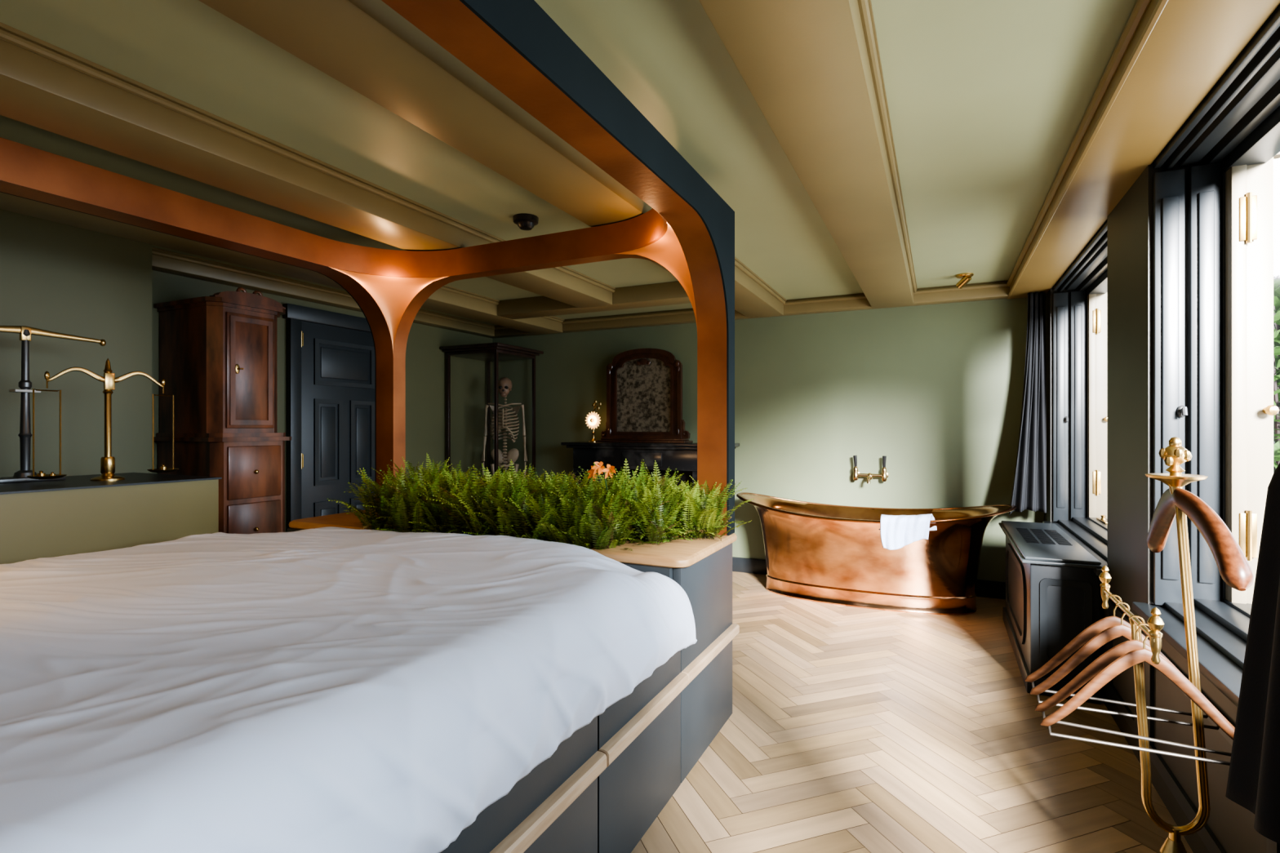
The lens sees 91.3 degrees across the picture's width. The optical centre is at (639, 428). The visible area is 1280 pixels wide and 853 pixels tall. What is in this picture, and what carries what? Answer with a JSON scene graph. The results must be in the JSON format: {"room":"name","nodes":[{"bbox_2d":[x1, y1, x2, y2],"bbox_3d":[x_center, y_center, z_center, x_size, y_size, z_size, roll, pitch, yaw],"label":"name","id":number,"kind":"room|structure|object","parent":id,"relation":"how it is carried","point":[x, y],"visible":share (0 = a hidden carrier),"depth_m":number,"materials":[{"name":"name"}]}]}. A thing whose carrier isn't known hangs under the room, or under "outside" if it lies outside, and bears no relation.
{"room":"hotel room","nodes":[
{"label":"hotel room","id":0,"kind":"room"},
{"bbox_2d":[0,479,218,564],"bbox_3d":[-3.194,0.775,1.608,0.750,1.050,3.620,0,0,26],"label":"wall partition","id":1,"kind":"structure","parent":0,"point":[52,523],"depth_m":2.65,"materials":[{"name":"paint"}]},
{"bbox_2d":[0,472,222,494],"bbox_3d":[-3.196,0.246,1.615,0.780,0.008,3.630,0,0,26],"label":"ledge","id":2,"kind":"object","parent":1,"relation":"on","point":[81,482],"depth_m":2.81,"materials":[{"name":"black paint"}]},
{"bbox_2d":[0,325,106,484],"bbox_3d":[-2.802,-0.112,2.853,0.140,0.708,0.609,0,0,26],"label":"balance scale","id":3,"kind":"object","parent":2,"relation":"on","point":[25,332],"visible":0.93,"depth_m":2.84,"materials":[{"name":"metal"}]},
{"bbox_2d":[26,358,178,480],"bbox_3d":[-2.476,-0.043,2.916,0.138,0.570,0.578,0,0,26],"label":"balance scale","id":4,"kind":"object","parent":2,"relation":"on","point":[108,462],"visible":0.98,"depth_m":2.91,"materials":[{"name":"gold metal"}]},
{"bbox_2d":[36,471,45,476],"bbox_3d":[-2.577,0.198,2.693,0.028,0.030,0.027,0,0,26],"label":"weight","id":5,"kind":"object","parent":4,"relation":"on","point":[40,473],"visible":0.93,"depth_m":2.69,"materials":[{"name":"gold metal"}]},
{"bbox_2d":[160,464,166,470],"bbox_3d":[-2.374,0.196,3.117,0.028,0.034,0.027,0,0,26],"label":"weight","id":6,"kind":"object","parent":4,"relation":"on","point":[163,467],"visible":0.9,"depth_m":3.11,"materials":[{"name":"gold metal"}]},
{"bbox_2d":[0,208,492,532],"bbox_3d":[-3.167,0.100,3.596,0.420,2.600,7.250,0,0,26],"label":"wall","id":7,"kind":"structure","parent":0,"point":[55,277],"depth_m":3.50,"materials":[{"name":"green paint"}]},
{"bbox_2d":[151,247,494,337],"bbox_3d":[-2.313,-1.044,5.261,0.141,0.117,3.310,0,0,26],"label":"crown molding","id":8,"kind":"structure","parent":7,"relation":"attached to","point":[162,260],"depth_m":4.50,"materials":[{"name":"beige paint"}]},
{"bbox_2d":[282,303,375,532],"bbox_3d":[-2.397,0.185,5.123,0.110,2.230,1.050,0,0,26],"label":"door","id":9,"kind":"structure","parent":7,"relation":"in","point":[331,360],"depth_m":4.97,"materials":[{"name":"paint"}]},
{"bbox_2d":[0,0,1137,325],"bbox_3d":[-0.822,-1.160,2.473,5.620,0.120,7.550,0,0,26],"label":"ceiling","id":10,"kind":"structure","parent":0,"point":[988,100],"depth_m":2.22,"materials":[{"name":"paint"}]},
{"bbox_2d":[0,191,564,334],"bbox_3d":[-2.465,-1.036,3.199,0.362,0.132,7.140,0,0,26],"label":"ceiling beam","id":11,"kind":"structure","parent":10,"relation":"attached to","point":[449,300],"depth_m":3.63,"materials":[{"name":"beige paint"}]},
{"bbox_2d":[0,22,615,308],"bbox_3d":[-1.668,-1.036,2.246,0.362,0.132,6.110,0,0,26],"label":"ceiling beam","id":12,"kind":"structure","parent":10,"relation":"attached to","point":[46,86],"depth_m":2.29,"materials":[{"name":"beige wood"}]},
{"bbox_2d":[198,0,786,318],"bbox_3d":[-0.445,-1.036,2.231,0.362,0.132,7.140,0,0,26],"label":"ceiling beam","id":13,"kind":"structure","parent":10,"relation":"attached to","point":[367,46],"depth_m":1.84,"materials":[{"name":"beige wood"}]},
{"bbox_2d":[512,213,538,230],"bbox_3d":[-0.596,-1.069,3.268,0.132,0.062,0.132,0,0,26],"label":"ceiling detector","id":14,"kind":"object","parent":10,"relation":"attached to","point":[525,221],"visible":1,"depth_m":3.23,"materials":[{"name":"black plastic"}]},
{"bbox_2d":[497,280,690,319],"bbox_3d":[-0.318,-1.036,5.087,1.930,0.129,0.220,0,0,26],"label":"ceiling beam","id":15,"kind":"structure","parent":10,"relation":"attached to","point":[669,293],"depth_m":5.03,"materials":[{"name":"beige paint"}]},
{"bbox_2d":[698,0,917,308],"bbox_3d":[0.480,-1.036,1.788,0.362,0.132,7.140,0,0,26],"label":"ceiling beam","id":16,"kind":"structure","parent":10,"relation":"attached to","point":[813,69],"depth_m":1.94,"materials":[{"name":"beige paint"}]},
{"bbox_2d":[955,272,973,288],"bbox_3d":[2.326,-1.052,4.485,0.116,0.097,0.116,0,0,26],"label":"ceiling spotlight","id":17,"kind":"object","parent":10,"relation":"attached to","point":[966,277],"visible":1,"depth_m":4.46,"materials":[{"name":"gold metal"}]},
{"bbox_2d":[1006,0,1279,299],"bbox_3d":[1.463,-1.041,1.378,0.552,0.122,7.250,0,0,26],"label":"ceiling beam","id":18,"kind":"structure","parent":10,"relation":"attached to","point":[1168,55],"depth_m":1.96,"materials":[{"name":"beige paint"}]},
{"bbox_2d":[492,297,1044,582],"bbox_3d":[0.777,0.100,5.810,5.620,2.600,0.150,0,0,26],"label":"wall","id":19,"kind":"structure","parent":0,"point":[934,390],"depth_m":5.27,"materials":[{"name":"green paint"}]},
{"bbox_2d":[488,280,1009,338],"bbox_3d":[0.619,-1.044,5.724,5.030,0.117,0.141,0,0,26],"label":"crown molding","id":20,"kind":"structure","parent":19,"relation":"attached to","point":[998,290],"depth_m":5.29,"materials":[{"name":"beige wood"}]},
{"bbox_2d":[732,556,1005,599],"bbox_3d":[0.690,1.235,5.756,5.130,0.130,0.022,0,0,26],"label":"baseboard","id":21,"kind":"structure","parent":19,"relation":"attached to","point":[984,588],"depth_m":4.83,"materials":[{"name":"black paint"}]},
{"bbox_2d":[853,455,888,484],"bbox_3d":[1.872,0.335,5.101,0.280,0.224,0.186,0,0,26],"label":"tap","id":22,"kind":"object","parent":19,"relation":"attached to","point":[884,475],"visible":1,"depth_m":5.09,"materials":[{"name":"gold metal"}]},
{"bbox_2d":[631,571,1193,852],"bbox_3d":[-0.848,1.302,2.569,5.450,0.003,7.300,0,0,26],"label":"floor","id":23,"kind":"structure","parent":0,"point":[848,729],"depth_m":2.50,"materials":[{"name":"brown wood"}]},
{"bbox_2d":[154,287,291,533],"bbox_3d":[-2.641,0.216,3.999,0.621,2.167,0.520,0,0,26],"label":"tall cabinet","id":24,"kind":"object","parent":23,"relation":"on","point":[218,351],"visible":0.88,"depth_m":3.82,"materials":[{"name":"brown wood"}]},
{"bbox_2d":[0,0,739,852],"bbox_3d":[-1.132,0.169,1.992,2.157,2.262,2.815,0,0,26],"label":"canopy bed","id":25,"kind":"object","parent":23,"relation":"on","point":[602,788],"visible":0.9,"depth_m":2.31,"materials":[{"name":"wood"}]},
{"bbox_2d":[371,453,474,488],"bbox_3d":[-1.141,0.299,3.322,0.535,0.330,0.480,0,0,36],"label":"fern","id":26,"kind":"object","parent":25,"relation":"on","point":[396,466],"visible":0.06,"depth_m":3.28,"materials":[{"name":"green plant"}]},
{"bbox_2d":[564,470,687,546],"bbox_3d":[-0.083,0.349,2.668,0.609,0.342,0.530,0,0,15],"label":"fern","id":27,"kind":"object","parent":25,"relation":"on","point":[633,508],"visible":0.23,"depth_m":2.53,"materials":[{"name":"green plant"}]},
{"bbox_2d":[599,458,702,535],"bbox_3d":[0.038,0.299,2.774,0.537,0.331,0.467,0,0,-13],"label":"fern","id":28,"kind":"object","parent":25,"relation":"on","point":[664,485],"visible":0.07,"depth_m":2.72,"materials":[{"name":"green plant"}]},
{"bbox_2d":[604,479,704,545],"bbox_3d":[0.049,0.338,2.567,0.441,0.260,0.458,0,0,-25],"label":"fern","id":29,"kind":"object","parent":25,"relation":"on","point":[651,524],"visible":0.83,"depth_m":2.52,"materials":[{"name":"green plant"}]},
{"bbox_2d":[628,468,723,535],"bbox_3d":[0.088,0.323,2.744,0.504,0.283,0.438,0,0,-23],"label":"fern","id":30,"kind":"object","parent":25,"relation":"on","point":[670,491],"visible":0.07,"depth_m":2.65,"materials":[{"name":"green plant"}]},
{"bbox_2d":[655,475,754,541],"bbox_3d":[0.258,0.337,2.676,0.442,0.261,0.460,0,0,17],"label":"fern","id":31,"kind":"object","parent":25,"relation":"on","point":[707,513],"visible":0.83,"depth_m":2.59,"materials":[{"name":"green plant"}]},
{"bbox_3d":[-1.280,0.612,1.661,1.995,0.174,2.050,0,0,26],"label":"mattress","id":32,"kind":"object","parent":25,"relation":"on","visible":0},
{"bbox_2d":[0,526,697,852],"bbox_3d":[-1.257,0.579,1.692,2.261,0.324,2.175,0,0,26],"label":"duvet","id":33,"kind":"object","parent":32,"relation":"on","point":[328,689],"visible":1,"depth_m":1.18,"materials":[{"name":"white fabric"}]},
{"bbox_3d":[-0.609,0.535,2.917,1.216,0.017,0.571,0,0,26],"label":"soil","id":34,"kind":"object","parent":25,"relation":"in","visible":0},
{"bbox_2d":[326,463,430,530],"bbox_3d":[-1.187,0.342,2.993,0.576,0.356,0.517,0,0,-7],"label":"fern","id":35,"kind":"object","parent":34,"relation":"on","point":[367,518],"visible":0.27,"depth_m":2.91,"materials":[{"name":"green plant"}]},
{"bbox_2d":[360,460,454,499],"bbox_3d":[-1.136,0.341,3.165,0.581,0.358,0.506,0,0,17],"label":"fern","id":36,"kind":"object","parent":34,"relation":"on","point":[428,464],"visible":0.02,"depth_m":3.12,"materials":[{"name":"green plant"}]},
{"bbox_2d":[364,465,463,532],"bbox_3d":[-1.040,0.345,2.905,0.493,0.350,0.567,0,0,-18],"label":"fern","id":37,"kind":"object","parent":34,"relation":"on","point":[402,514],"visible":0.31,"depth_m":2.82,"materials":[{"name":"green plant"}]},
{"bbox_2d":[368,467,462,530],"bbox_3d":[-1.069,0.362,3.090,0.564,0.317,0.490,0,0,-41],"label":"fern","id":38,"kind":"object","parent":34,"relation":"on","point":[441,468],"visible":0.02,"depth_m":3.09,"materials":[{"name":"green plant"}]},
{"bbox_2d":[380,459,468,487],"bbox_3d":[-1.081,0.342,3.276,0.576,0.356,0.501,0,0,11],"label":"fern","id":39,"kind":"object","parent":34,"relation":"on","point":[451,472],"visible":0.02,"depth_m":3.24,"materials":[{"name":"green plant"}]},
{"bbox_2d":[377,470,484,533],"bbox_3d":[-0.925,0.356,2.891,0.583,0.327,0.506,0,0,29],"label":"fern","id":40,"kind":"object","parent":34,"relation":"on","point":[415,506],"visible":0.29,"depth_m":2.77,"materials":[{"name":"green plant"}]},
{"bbox_2d":[404,475,498,534],"bbox_3d":[-0.814,0.371,2.836,0.521,0.307,0.542,0,0,-18],"label":"fern","id":41,"kind":"object","parent":34,"relation":"on","point":[447,517],"visible":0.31,"depth_m":2.72,"materials":[{"name":"green plant"}]},
{"bbox_2d":[425,464,482,487],"bbox_3d":[-0.950,0.357,3.246,0.579,0.325,0.503,0,0,-14],"label":"fern","id":42,"kind":"object","parent":34,"relation":"on","point":[482,464],"visible":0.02,"depth_m":3.31,"materials":[{"name":"green plant"}]},
{"bbox_2d":[409,468,501,525],"bbox_3d":[-0.906,0.364,3.040,0.568,0.322,0.546,0,0,17],"label":"fern","id":43,"kind":"object","parent":34,"relation":"on","point":[445,483],"visible":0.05,"depth_m":2.99,"materials":[{"name":"green plant"}]},
{"bbox_2d":[426,466,511,515],"bbox_3d":[-0.764,0.348,2.986,0.557,0.344,0.500,0,0,-34],"label":"fern","id":44,"kind":"object","parent":34,"relation":"on","point":[461,476],"visible":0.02,"depth_m":2.91,"materials":[{"name":"green plant"}]},
{"bbox_2d":[444,472,519,485],"bbox_3d":[-0.763,0.370,3.121,0.544,0.308,0.523,0,0,35],"label":"fern","id":45,"kind":"object","parent":34,"relation":"on","point":[508,473],"visible":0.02,"depth_m":3.10,"materials":[{"name":"green plant"}]},
{"bbox_2d":[426,465,550,535],"bbox_3d":[-0.629,0.339,2.751,0.527,0.362,0.587,0,0,1],"label":"fern","id":46,"kind":"object","parent":34,"relation":"on","point":[473,494],"visible":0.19,"depth_m":2.66,"materials":[{"name":"green plant"}]},
{"bbox_2d":[434,465,549,532],"bbox_3d":[-0.656,0.348,2.898,0.558,0.344,0.486,0,0,-34],"label":"fern","id":47,"kind":"object","parent":34,"relation":"on","point":[500,471],"visible":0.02,"depth_m":2.88,"materials":[{"name":"green plant"}]},
{"bbox_2d":[451,475,543,537],"bbox_3d":[-0.563,0.356,2.687,0.464,0.329,0.533,0,0,39],"label":"fern","id":48,"kind":"object","parent":34,"relation":"on","point":[486,515],"visible":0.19,"depth_m":2.60,"materials":[{"name":"green plant"}]},
{"bbox_2d":[444,459,560,490],"bbox_3d":[-0.677,0.339,3.088,0.526,0.362,0.586,0,0,-32],"label":"fern","id":49,"kind":"object","parent":34,"relation":"on","point":[511,461],"visible":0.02,"depth_m":3.11,"materials":[{"name":"green plant"}]},
{"bbox_2d":[457,469,562,532],"bbox_3d":[-0.535,0.357,2.882,0.580,0.326,0.504,0,0,-38],"label":"fern","id":50,"kind":"object","parent":34,"relation":"on","point":[541,476],"visible":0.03,"depth_m":2.80,"materials":[{"name":"green plant"}]},
{"bbox_2d":[469,471,587,542],"bbox_3d":[-0.444,0.353,2.644,0.517,0.334,0.595,0,0,-38],"label":"fern","id":51,"kind":"object","parent":34,"relation":"on","point":[523,521],"visible":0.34,"depth_m":2.54,"materials":[{"name":"green plant"}]},
{"bbox_2d":[495,462,574,491],"bbox_3d":[-0.547,0.346,3.013,0.565,0.348,0.491,0,0,-26],"label":"fern","id":52,"kind":"object","parent":34,"relation":"on","point":[530,466],"visible":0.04,"depth_m":3.05,"materials":[{"name":"green plant"}]},
{"bbox_2d":[484,466,593,536],"bbox_3d":[-0.460,0.356,2.810,0.596,0.338,0.573,0,0,-25],"label":"fern","id":53,"kind":"object","parent":34,"relation":"on","point":[535,470],"visible":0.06,"depth_m":2.74,"materials":[{"name":"green plant"}]},
{"bbox_2d":[511,471,606,515],"bbox_3d":[-0.331,0.352,2.745,0.489,0.336,0.545,0,0,20],"label":"fern","id":54,"kind":"object","parent":34,"relation":"on","point":[565,472],"visible":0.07,"depth_m":2.65,"materials":[{"name":"green plant"}]},
{"bbox_2d":[523,469,602,491],"bbox_3d":[-0.405,0.360,2.984,0.571,0.320,0.496,0,0,-3],"label":"fern","id":55,"kind":"object","parent":34,"relation":"on","point":[553,473],"visible":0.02,"depth_m":3.02,"materials":[{"name":"green plant"}]},
{"bbox_2d":[514,484,627,546],"bbox_3d":[-0.278,0.383,2.577,0.499,0.283,0.480,0,0,-45],"label":"fern","id":56,"kind":"object","parent":34,"relation":"on","point":[555,537],"visible":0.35,"depth_m":2.48,"materials":[{"name":"green plant"}]},
{"bbox_2d":[546,475,631,503],"bbox_3d":[-0.231,0.368,2.884,0.532,0.313,0.553,0,0,-38],"label":"fern","id":57,"kind":"object","parent":34,"relation":"on","point":[560,484],"visible":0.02,"depth_m":2.80,"materials":[{"name":"green plant"}]},
{"bbox_2d":[546,470,643,546],"bbox_3d":[-0.157,0.347,2.689,0.489,0.347,0.562,0,0,28],"label":"fern","id":58,"kind":"object","parent":34,"relation":"on","point":[591,486],"visible":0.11,"depth_m":2.61,"materials":[{"name":"green plant"}]},
{"bbox_2d":[548,484,657,551],"bbox_3d":[-0.157,0.373,2.498,0.478,0.295,0.429,0,0,-19],"label":"fern","id":59,"kind":"object","parent":34,"relation":"on","point":[606,531],"visible":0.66,"depth_m":2.43,"materials":[{"name":"green plant"}]},
{"bbox_2d":[551,458,679,502],"bbox_3d":[-0.119,0.331,2.836,0.550,0.378,0.613,0,0,-15],"label":"fern","id":60,"kind":"object","parent":34,"relation":"on","point":[626,473],"visible":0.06,"depth_m":2.78,"materials":[{"name":"green plant"}]},
{"bbox_2d":[586,461,615,493],"bbox_3d":[-0.166,0.326,2.687,0.103,0.369,0.106,0,0,-18],"label":"lily","id":61,"kind":"object","parent":60,"relation":"in","point":[597,468],"visible":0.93,"depth_m":2.68,"materials":[{"name":"orange plant"}]},
{"bbox_2d":[440,342,543,480],"bbox_3d":[-1.482,0.250,6.315,0.710,2.100,0.750,0,0,26],"label":"display case","id":62,"kind":"object","parent":23,"relation":"on","point":[488,352],"visible":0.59,"depth_m":6.18,"materials":[{"name":"brown wood"}]},
{"bbox_2d":[481,377,527,478],"bbox_3d":[-1.378,0.175,6.378,0.464,1.390,0.266,0,0,-3],"label":"skeleton","id":63,"kind":"object","parent":62,"relation":"on","point":[504,383],"visible":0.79,"depth_m":6.36,"materials":[{"name":"plastic"}]},
{"bbox_2d":[498,386,508,391],"bbox_3d":[-1.374,-0.397,6.297,0.100,0.061,0.032,0,0,-3],"label":"socket","id":64,"kind":"object","parent":63,"relation":"attached to","point":[501,388],"depth_m":6.29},
{"bbox_2d":[560,441,739,495],"bbox_3d":[0.071,0.718,5.842,1.660,1.165,0.399,0,0,26],"label":"mantelpiece","id":65,"kind":"object","parent":23,"relation":"on","point":[682,457],"visible":0.34,"depth_m":5.77,"materials":[{"name":"black stone"}]},
{"bbox_2d":[585,400,600,442],"bbox_3d":[-0.449,-0.070,6.067,0.099,0.410,0.159,0,0,-38],"label":"lamp","id":66,"kind":"object","parent":65,"relation":"on","point":[593,420],"visible":0.98,"depth_m":6.05,"materials":[{"name":"gold metal"}]},
{"bbox_2d":[596,348,693,443],"bbox_3d":[0.039,-0.307,5.914,0.911,0.885,0.220,0,0,26],"label":"mirror","id":67,"kind":"object","parent":65,"relation":"on","point":[644,386],"visible":1,"depth_m":5.89,"materials":[{"name":"brown wood"}]},
{"bbox_2d":[560,441,739,449],"bbox_3d":[0.071,0.163,5.842,1.660,0.055,0.399,0,0,26],"label":"shelf","id":68,"kind":"object","parent":65,"relation":"attached to","point":[575,445],"depth_m":5.74,"materials":[{"name":"black stone"}]},
{"bbox_2d":[736,492,1016,615],"bbox_3d":[1.722,0.920,4.797,2.008,0.760,0.821,0,0,26],"label":"bathtub","id":69,"kind":"object","parent":23,"relation":"on","point":[833,554],"visible":0.97,"depth_m":4.53,"materials":[{"name":"orange metal"}]},
{"bbox_2d":[879,513,937,550],"bbox_3d":[1.848,0.713,4.323,0.377,0.253,0.130,0,0,21],"label":"towel","id":70,"kind":"object","parent":69,"relation":"on","point":[896,531],"visible":1,"depth_m":4.29,"materials":[{"name":"fabric"}]},
{"bbox_2d":[998,520,1102,704],"bbox_3d":[2.304,0.963,3.598,0.322,0.674,1.350,0,0,26],"label":"radiator cover","id":71,"kind":"object","parent":23,"relation":"on","point":[1053,588],"visible":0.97,"depth_m":3.06,"materials":[{"name":"black paint"}]},
{"bbox_2d":[1016,528,1071,545],"bbox_3d":[2.336,0.627,3.638,0.210,0.003,0.541,0,0,26],"label":"grille","id":72,"kind":"object","parent":71,"relation":"attached to","point":[1055,537],"depth_m":3.61,"materials":[{"name":"black metal"}]},
{"bbox_2d":[1098,436,1253,852],"bbox_3d":[1.393,0.661,1.645,0.220,1.278,0.581,0,0,26],"label":"stand","id":73,"kind":"object","parent":23,"relation":"on","point":[1234,569],"visible":0.99,"depth_m":1.59,"materials":[{"name":"gold metal"}]},
{"bbox_2d":[1024,594,1216,718],"bbox_3d":[1.365,0.635,1.798,0.446,0.308,0.041,0,0,27],"label":"hanger","id":74,"kind":"object","parent":73,"relation":"hanging from","point":[1102,624],"visible":0.52,"depth_m":1.83,"materials":[{"name":"brown wood"}]},
{"bbox_2d":[1029,601,1230,729],"bbox_3d":[1.330,0.635,1.721,0.446,0.308,0.041,0,0,23],"label":"hanger","id":75,"kind":"object","parent":73,"relation":"hanging from","point":[1114,632],"visible":0.66,"depth_m":1.75,"materials":[{"name":"brown wood"}]},
{"bbox_2d":[1034,615,1231,756],"bbox_3d":[1.268,0.635,1.595,0.446,0.308,0.041,0,0,29],"label":"hanger","id":76,"kind":"object","parent":73,"relation":"hanging from","point":[1117,651],"visible":0.52,"depth_m":1.63,"materials":[{"name":"brown wood"}]},
{"bbox_2d":[1040,622,1235,765],"bbox_3d":[1.239,0.635,1.532,0.446,0.308,0.041,0,0,24],"label":"hanger","id":77,"kind":"object","parent":73,"relation":"hanging from","point":[1131,659],"visible":0.75,"depth_m":1.54,"materials":[{"name":"brown wood"}]},
{"bbox_2d":[1044,156,1266,852],"bbox_3d":[1.577,0.200,1.324,0.300,2.400,7.250,0,0,26],"label":"wall","id":78,"kind":"structure","parent":0,"point":[1130,223],"depth_m":2.44,"materials":[{"name":"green paint"}]},
{"bbox_2d":[1008,292,1046,515],"bbox_3d":[2.752,-0.182,4.449,0.339,1.586,0.178,0,0,-2],"label":"curtain","id":79,"kind":"object","parent":78,"relation":"hanging from","point":[1029,484],"visible":1,"depth_m":4.46,"materials":[{"name":"grey fabric"}]},
{"bbox_2d":[1042,218,1108,576],"bbox_3d":[2.907,-0.158,3.458,0.945,1.685,1.690,0,0,26],"label":"window","id":80,"kind":"structure","parent":78,"relation":"in","point":[1087,523],"depth_m":4.25,"materials":[{"name":"black paint"}]},
{"bbox_2d":[1106,599,1279,852],"bbox_3d":[1.296,0.990,1.097,0.014,0.420,3.900,0,0,26],"label":"panelling","id":81,"kind":"object","parent":78,"relation":"attached to","point":[1206,834],"visible":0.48,"depth_m":2.14,"materials":[{"name":"black paint"}]},
{"bbox_2d":[1132,3,1279,706],"bbox_3d":[1.659,-0.158,0.852,0.945,1.685,2.910,0,0,26],"label":"window","id":82,"kind":"structure","parent":78,"relation":"in","point":[1230,410],"depth_m":2.16,"materials":[{"name":"black paint"}]},
{"bbox_2d":[1225,462,1279,844],"bbox_3d":[0.990,-0.158,0.794,0.118,1.635,0.582,0,0,15],"label":"curtain","id":83,"kind":"object","parent":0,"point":[1253,784],"visible":1,"depth_m":1.05,"materials":[{"name":"grey fabric"}]},
{"label":"outside","id":84,"kind":"structure","parent":0,"visible":0},
{"bbox_3d":[6.238,1.500,1.447,8.000,0.200,20.000,0,0,26],"label":"ground","id":85,"kind":"structure","parent":84,"visible":0},
{"bbox_2d":[1273,264,1279,472],"bbox_3d":[4.389,0.116,4.278,0.769,2.570,0.794,0,0,-35],"label":"shrub","id":86,"kind":"object","parent":85,"relation":"on","point":[1276,281],"visible":0.19,"depth_m":4.21,"materials":[{"name":"green plant"}]},
{"bbox_2d":[1273,159,1279,410],"bbox_3d":[5.592,-0.978,5.407,1.195,4.758,1.175,0,0,26],"label":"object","id":87,"kind":"object","parent":85,"relation":"on","point":[1277,171],"visible":0.04,"depth_m":5.50,"materials":[{"name":"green plant"}]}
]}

